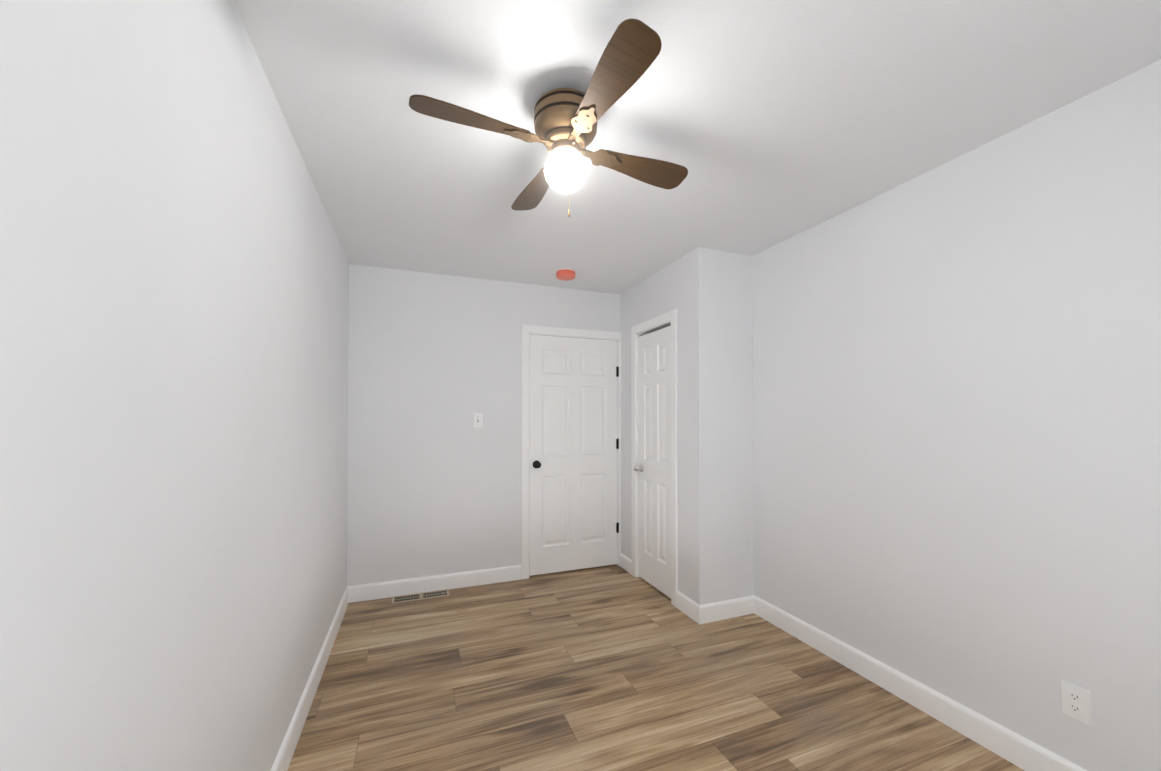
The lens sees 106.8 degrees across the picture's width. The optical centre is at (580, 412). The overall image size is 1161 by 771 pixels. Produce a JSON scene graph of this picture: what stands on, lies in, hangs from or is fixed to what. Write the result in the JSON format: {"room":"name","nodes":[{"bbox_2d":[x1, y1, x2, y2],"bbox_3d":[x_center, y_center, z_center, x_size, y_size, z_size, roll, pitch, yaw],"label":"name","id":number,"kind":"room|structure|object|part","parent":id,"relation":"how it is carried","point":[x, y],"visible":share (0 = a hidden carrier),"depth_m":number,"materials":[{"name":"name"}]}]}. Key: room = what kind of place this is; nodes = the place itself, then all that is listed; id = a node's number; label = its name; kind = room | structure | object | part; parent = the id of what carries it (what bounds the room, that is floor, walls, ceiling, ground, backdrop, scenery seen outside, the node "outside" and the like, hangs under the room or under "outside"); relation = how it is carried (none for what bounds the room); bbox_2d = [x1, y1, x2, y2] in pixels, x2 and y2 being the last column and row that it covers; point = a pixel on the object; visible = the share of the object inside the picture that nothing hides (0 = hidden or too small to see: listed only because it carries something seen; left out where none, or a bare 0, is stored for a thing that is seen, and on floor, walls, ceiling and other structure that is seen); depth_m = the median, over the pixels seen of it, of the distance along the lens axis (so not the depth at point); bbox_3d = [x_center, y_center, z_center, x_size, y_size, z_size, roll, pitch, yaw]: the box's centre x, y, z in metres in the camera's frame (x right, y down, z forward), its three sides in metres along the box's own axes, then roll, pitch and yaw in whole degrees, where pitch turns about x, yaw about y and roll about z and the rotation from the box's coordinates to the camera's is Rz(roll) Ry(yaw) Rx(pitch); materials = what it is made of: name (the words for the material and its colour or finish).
{"room":"empty bedroom","nodes":[
{"label":"empty bedroom","id":0,"kind":"room"},
{"bbox_2d":[0,0,348,770],"bbox_3d":[-1.007,0.123,1.203,0.100,2.440,4.235,0,-1,-21],"label":"wall","id":1,"kind":"structure","parent":0,"point":[174,300],"depth_m":0.83,"materials":[{"name":"paint"}]},
{"bbox_2d":[271,586,350,770],"bbox_3d":[-0.953,1.285,1.210,0.014,0.116,4.035,0,-1,-21],"label":"baseboard","id":2,"kind":"structure","parent":1,"relation":"attached to","point":[286,751],"depth_m":1.95,"materials":[{"name":"white paint"}]},
{"bbox_2d":[347,264,619,585],"bbox_3d":[-0.470,0.152,3.619,2.620,2.440,0.100,0,-1,-21],"label":"wall","id":3,"kind":"structure","parent":0,"point":[434,475],"depth_m":3.33,"materials":[{"name":"paint"}]},
{"bbox_2d":[351,565,520,602],"bbox_3d":[-1.067,1.311,3.318,1.240,0.116,0.014,0,-1,-21],"label":"baseboard","id":4,"kind":"structure","parent":3,"relation":"attached to","point":[379,590],"depth_m":3.29,"materials":[{"name":"white paint"}]},
{"bbox_2d":[473,413,482,427],"bbox_3d":[-0.813,0.065,3.424,0.072,0.117,0.023,0,-1,-21],"label":"light switch","id":5,"kind":"object","parent":3,"relation":"attached to","point":[477,420],"visible":1,"depth_m":3.43,"materials":[{"name":"white plastic"}]},
{"bbox_2d":[521,325,620,578],"bbox_3d":[-0.080,0.327,3.757,0.912,2.094,0.116,0,-1,-21],"label":"door frame","id":6,"kind":"structure","parent":3,"relation":"attached to","point":[526,330],"depth_m":3.57,"materials":[{"name":"white paint"}]},
{"bbox_2d":[529,335,618,575],"bbox_3d":[-0.033,0.356,3.717,0.820,2.005,0.101,0,-1,-21],"label":"door","id":7,"kind":"structure","parent":3,"relation":"in","point":[573,461],"depth_m":3.72,"materials":[{"name":"white paint"}]},
{"bbox_3d":[-0.356,0.437,3.574,0.066,0.066,0.066,0,-1,-21],"label":"knob","id":8,"kind":"part","parent":7,"relation":"part of","materials":[{"name":"black metal"}]},
{"bbox_3d":[0.334,0.335,3.869,0.026,1.496,0.012,0,-1,-21],"label":"back door hinges","id":9,"kind":"part","parent":7,"relation":"part of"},
{"bbox_2d":[287,564,1023,770],"bbox_3d":[0.265,1.379,1.671,2.820,0.060,4.235,0,-1,-21],"label":"floor","id":10,"kind":"structure","parent":0,"point":[614,667],"depth_m":2.06,"materials":[{"name":"brown wood"}]},
{"bbox_2d":[392,589,449,603],"bbox_3d":[-1.181,1.364,3.195,0.398,0.006,0.125,0,-1,-21],"label":"floor vent","id":11,"kind":"object","parent":10,"relation":"in","point":[419,596],"visible":1,"depth_m":3.19,"materials":[{"name":"beige metal"}]},
{"bbox_2d":[620,247,712,604],"bbox_3d":[0.612,0.149,3.357,0.100,2.440,1.160,0,-1,-21],"label":"wall","id":12,"kind":"structure","parent":0,"point":[682,286],"depth_m":2.91,"materials":[{"name":"paint"}]},
{"bbox_2d":[634,326,670,597],"bbox_3d":[0.561,0.362,3.338,0.101,1.983,0.520,0,-1,-21],"label":"closet door","id":13,"kind":"structure","parent":12,"relation":"in","point":[654,405],"depth_m":3.33,"materials":[{"name":"white paint"}]},
{"bbox_3d":[0.468,0.461,3.531,0.066,0.066,0.066,0,-1,-21],"label":"knob","id":14,"kind":"part","parent":13,"relation":"part of","materials":[{"name":"silver metal"}]},
{"bbox_2d":[631,309,677,606],"bbox_3d":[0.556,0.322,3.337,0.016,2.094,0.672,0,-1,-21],"label":"door frame","id":15,"kind":"structure","parent":12,"relation":"attached to","point":[671,315],"depth_m":3.07,"materials":[{"name":"white paint"}]},
{"bbox_2d":[233,0,1160,293],"bbox_3d":[0.265,-1.131,1.702,2.820,0.080,4.235,0,-1,-21],"label":"ceiling","id":16,"kind":"structure","parent":0,"point":[767,124],"depth_m":1.54,"materials":[{"name":"paint"}]},
{"bbox_2d":[409,18,687,216],"bbox_3d":[-0.052,-0.907,1.513,0.771,0.373,0.771,0,-1,20],"label":"fan","id":17,"kind":"object","parent":16,"relation":"hanging from","point":[565,123],"visible":1,"depth_m":1.42,"materials":[{"name":"brown wood"}]},
{"bbox_3d":[-0.342,-0.935,1.368,0.378,0.032,0.124,0,-1,-21],"label":"blade","id":18,"kind":"part","parent":17,"relation":"part of","materials":[{"name":"brown wood"}]},
{"bbox_3d":[-0.198,-0.929,1.803,0.124,0.032,0.378,0,-1,-21],"label":"blade","id":19,"kind":"part","parent":17,"relation":"part of","materials":[{"name":"brown wood"}]},
{"bbox_3d":[-0.052,-0.838,1.512,0.148,0.122,0.148,0,-1,-21],"label":"globe","id":20,"kind":"part","parent":17,"relation":"part of","materials":[{"name":"white glass"}]},
{"bbox_3d":[0.094,-0.936,1.224,0.124,0.032,0.378,0,-1,-21],"label":"blade","id":21,"kind":"part","parent":17,"relation":"part of","materials":[{"name":"brown wood"}]},
{"bbox_3d":[0.238,-0.931,1.659,0.378,0.032,0.124,0,-1,-21],"label":"blade","id":22,"kind":"part","parent":17,"relation":"part of","materials":[{"name":"brown wood"}]},
{"bbox_2d":[556,268,575,280],"bbox_3d":[-0.113,-1.047,3.295,0.156,0.049,0.156,0,-1,-21],"label":"smoke detector","id":23,"kind":"object","parent":16,"relation":"attached to","point":[565,274],"visible":1,"depth_m":3.25,"materials":[{"name":"red plastic"}]},
{"bbox_2d":[711,249,753,602],"bbox_3d":[1.007,0.144,2.940,0.342,2.440,0.100,0,-1,-21],"label":"wall","id":24,"kind":"structure","parent":0,"point":[732,439],"depth_m":2.89,"materials":[{"name":"paint"}]},
{"bbox_2d":[695,595,754,624],"bbox_3d":[0.955,1.305,2.844,0.416,0.116,0.014,0,-1,-21],"label":"baseboard","id":25,"kind":"structure","parent":24,"relation":"attached to","point":[721,610],"depth_m":2.84,"materials":[{"name":"white paint"}]},
{"bbox_2d":[752,60,1160,770],"bbox_3d":[1.536,0.135,2.170,0.100,2.440,4.235,0,-1,-21],"label":"wall","id":26,"kind":"structure","parent":0,"point":[958,430],"depth_m":1.73,"materials":[{"name":"paint"}]},
{"bbox_2d":[755,596,1086,770],"bbox_3d":[1.689,1.290,1.594,0.014,0.116,2.875,0,-1,-21],"label":"baseboard","id":27,"kind":"structure","parent":26,"relation":"attached to","point":[1020,751],"depth_m":1.93,"materials":[{"name":"white paint"}]},
{"bbox_2d":[1061,680,1089,725],"bbox_3d":[1.728,1.014,1.505,0.007,0.115,0.070,0,-1,-21],"label":"electrical outlet","id":28,"kind":"object","parent":26,"relation":"attached to","point":[1075,702],"visible":1,"depth_m":1.50,"materials":[{"name":"white plastic"}]}
]}

